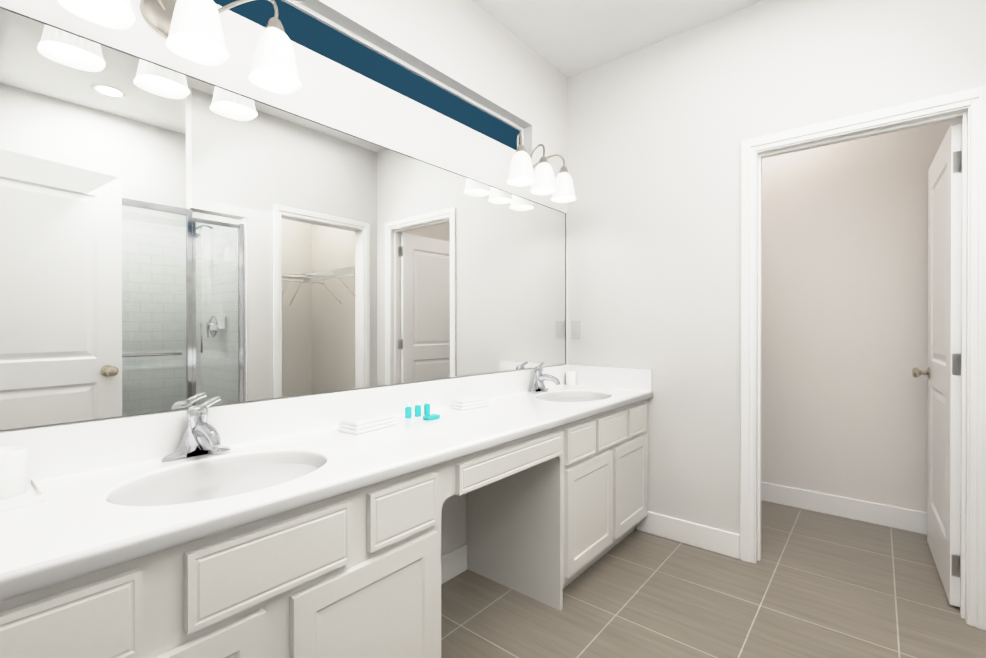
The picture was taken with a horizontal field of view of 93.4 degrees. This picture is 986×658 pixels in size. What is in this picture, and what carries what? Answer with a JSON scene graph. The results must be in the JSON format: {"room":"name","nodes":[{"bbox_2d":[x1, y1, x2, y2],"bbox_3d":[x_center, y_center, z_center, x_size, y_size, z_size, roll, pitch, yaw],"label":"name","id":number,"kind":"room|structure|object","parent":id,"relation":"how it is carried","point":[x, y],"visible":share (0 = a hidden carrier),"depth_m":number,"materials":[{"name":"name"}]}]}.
{"room":"bathroom","nodes":[
{"label":"bathroom","id":0,"kind":"room"},
{"bbox_2d":[0,0,567,555],"bbox_3d":[-0.103,-0.225,2.376,0.110,2.780,3.880,0,0,40],"label":"wall","id":1,"kind":"structure","parent":0,"point":[340,98],"depth_m":2.02,"materials":[{"name":"white paint"}]},
{"bbox_2d":[58,0,301,93],"bbox_3d":[-0.813,-0.866,1.254,0.221,0.259,0.544,0,0,40],"label":"sconce","id":2,"kind":"object","parent":1,"relation":"attached to","point":[191,30],"visible":1,"depth_m":1.27,"materials":[{"name":"white glass"}]},
{"bbox_2d":[0,6,565,429],"bbox_3d":[-0.379,-0.253,1.949,0.006,0.960,2.642,0,0,40],"label":"mirror","id":3,"kind":"object","parent":1,"relation":"attached to","point":[171,239],"visible":1,"depth_m":1.40,"materials":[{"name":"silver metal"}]},
{"bbox_2d":[213,0,522,149],"bbox_3d":[-0.432,-1.079,2.010,0.030,0.188,1.878,0,0,40],"label":"window","id":4,"kind":"structure","parent":1,"relation":"in","point":[309,28],"depth_m":1.93,"materials":[{"name":"blue glass"}]},
{"bbox_2d":[441,544,466,584],"bbox_3d":[-0.342,1.104,1.995,0.013,0.125,0.676,0,0,40],"label":"baseboard","id":5,"kind":"structure","parent":1,"relation":"attached to","point":[453,563],"depth_m":2.17,"materials":[{"name":"white paint"}]},
{"bbox_2d":[507,133,575,202],"bbox_3d":[0.239,-0.870,2.526,0.221,0.259,0.544,0,0,40],"label":"sconce","id":6,"kind":"object","parent":1,"relation":"attached to","point":[541,180],"visible":1,"depth_m":2.46,"materials":[{"name":"white glass"}]},
{"bbox_2d":[472,0,762,76],"bbox_3d":[1.280,-1.651,1.227,3.700,0.080,3.880,0,0,40],"label":"ceiling","id":7,"kind":"structure","parent":0,"point":[567,38],"depth_m":2.45,"materials":[{"name":"white paint"}]},
{"bbox_2d":[441,500,985,657],"bbox_3d":[1.280,1.209,1.237,3.700,0.080,3.880,0,0,40],"label":"floor","id":8,"kind":"structure","parent":0,"point":[811,584],"depth_m":1.96,"materials":[{"name":"tile"}]},
{"bbox_2d":[0,364,652,657],"bbox_3d":[-0.158,0.699,1.786,0.558,0.936,2.670,0,0,40],"label":"bathroom vanity","id":9,"kind":"object","parent":8,"relation":"on","point":[297,527],"visible":1,"depth_m":1.20,"materials":[{"name":"paint"}]},
{"bbox_2d":[0,445,45,510],"bbox_3d":[-1.052,0.307,0.941,0.170,0.102,0.195,0,0,40],"label":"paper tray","id":10,"kind":"object","parent":9,"relation":"on","point":[18,488],"visible":0.98,"depth_m":0.97,"materials":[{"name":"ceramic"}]},
{"bbox_2d":[161,396,230,462],"bbox_3d":[-0.785,0.275,1.268,0.170,0.162,0.170,0,0,40],"label":"faucet","id":11,"kind":"object","parent":9,"relation":"on","point":[201,435],"visible":1,"depth_m":1.28,"materials":[{"name":"silver metal"}]},
{"bbox_2d":[338,412,395,433],"bbox_3d":[-0.447,0.334,1.664,0.100,0.042,0.190,0,0,33],"label":"towel","id":12,"kind":"object","parent":9,"relation":"on","point":[365,423],"visible":1,"depth_m":1.61,"materials":[{"name":"white fabric"}]},
{"bbox_2d":[405,403,411,417],"bbox_3d":[-0.337,0.324,1.851,0.026,0.060,0.025,0,0,40],"label":"bottle","id":13,"kind":"object","parent":9,"relation":"on","point":[408,411],"visible":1,"depth_m":1.84,"materials":[{"name":"teal plastic"}]},
{"bbox_2d":[415,401,420,416],"bbox_3d":[-0.305,0.324,1.890,0.026,0.060,0.025,0,0,40],"label":"bottle","id":14,"kind":"object","parent":9,"relation":"on","point":[417,410],"visible":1,"depth_m":1.88,"materials":[{"name":"teal plastic"}]},
{"bbox_2d":[424,400,429,414],"bbox_3d":[-0.273,0.324,1.929,0.026,0.060,0.025,0,0,40],"label":"bottle","id":15,"kind":"object","parent":9,"relation":"on","point":[426,408],"visible":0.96,"depth_m":1.92,"materials":[{"name":"teal plastic"}]},
{"bbox_2d":[423,414,439,419],"bbox_3d":[-0.243,0.347,1.832,0.040,0.015,0.060,0,0,40],"label":"soap","id":16,"kind":"object","parent":9,"relation":"on","point":[431,416],"visible":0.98,"depth_m":1.82,"materials":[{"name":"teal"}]},
{"bbox_2d":[449,395,488,409],"bbox_3d":[-0.106,0.333,2.108,0.170,0.042,0.090,0,0,-45],"label":"towel","id":17,"kind":"object","parent":9,"relation":"on","point":[469,402],"visible":1,"depth_m":2.07,"materials":[{"name":"white fabric"}]},
{"bbox_2d":[527,362,559,392],"bbox_3d":[0.298,0.271,2.578,0.170,0.162,0.170,0,0,40],"label":"faucet","id":18,"kind":"object","parent":9,"relation":"on","point":[538,383],"visible":1,"depth_m":2.59,"materials":[{"name":"silver metal"}]},
{"bbox_2d":[566,371,575,385],"bbox_3d":[0.488,0.308,2.902,0.066,0.085,0.066,0,0,40],"label":"cup","id":19,"kind":"object","parent":9,"relation":"on","point":[570,378],"visible":0.98,"depth_m":2.88,"materials":[{"name":"white paper"}]},
{"bbox_2d":[567,0,985,533],"bbox_3d":[1.292,-0.225,2.391,2.240,2.780,0.110,0,0,40],"label":"wall","id":20,"kind":"structure","parent":0,"point":[658,132],"depth_m":2.48,"materials":[{"name":"white paint"}]},
{"bbox_2d":[571,320,580,338],"bbox_3d":[0.527,0.003,2.948,0.070,0.114,0.008,0,0,40],"label":"switch plate","id":21,"kind":"object","parent":20,"relation":"attached to","point":[576,329],"visible":1,"depth_m":2.94,"materials":[{"name":"plastic"}]},
{"bbox_2d":[636,511,739,558],"bbox_3d":[1.040,1.102,2.525,0.544,0.125,0.013,0,0,40],"label":"baseboard","id":22,"kind":"structure","parent":20,"relation":"attached to","point":[719,541],"depth_m":2.49,"materials":[{"name":"white paint"}]},
{"bbox_2d":[740,85,985,630],"bbox_3d":[1.622,0.111,2.109,0.879,2.111,0.128,0,0,40],"label":"door frame","id":23,"kind":"structure","parent":20,"relation":"attached to","point":[974,99],"depth_m":1.88,"materials":[{"name":"white paint"}]},
{"bbox_2d":[912,121,961,606],"bbox_3d":[2.130,0.146,2.214,0.173,2.015,0.774,0,0,40],"label":"door","id":24,"kind":"structure","parent":20,"relation":"in","point":[942,372],"depth_m":2.07,"materials":[{"name":"white paint"}]},
{"bbox_2d":[761,118,961,511],"bbox_3d":[2.440,-0.226,2.719,3.590,2.780,0.110,0,0,40],"label":"wall","id":25,"kind":"structure","parent":0,"point":[844,307],"depth_m":2.86,"materials":[{"name":"white paint"}]},
{"bbox_2d":[761,482,926,534],"bbox_3d":[1.880,1.100,3.107,2.020,0.125,0.013,0,0,40],"label":"baseboard","id":26,"kind":"structure","parent":25,"relation":"attached to","point":[887,515],"depth_m":2.85,"materials":[{"name":"white paint"}]}
]}

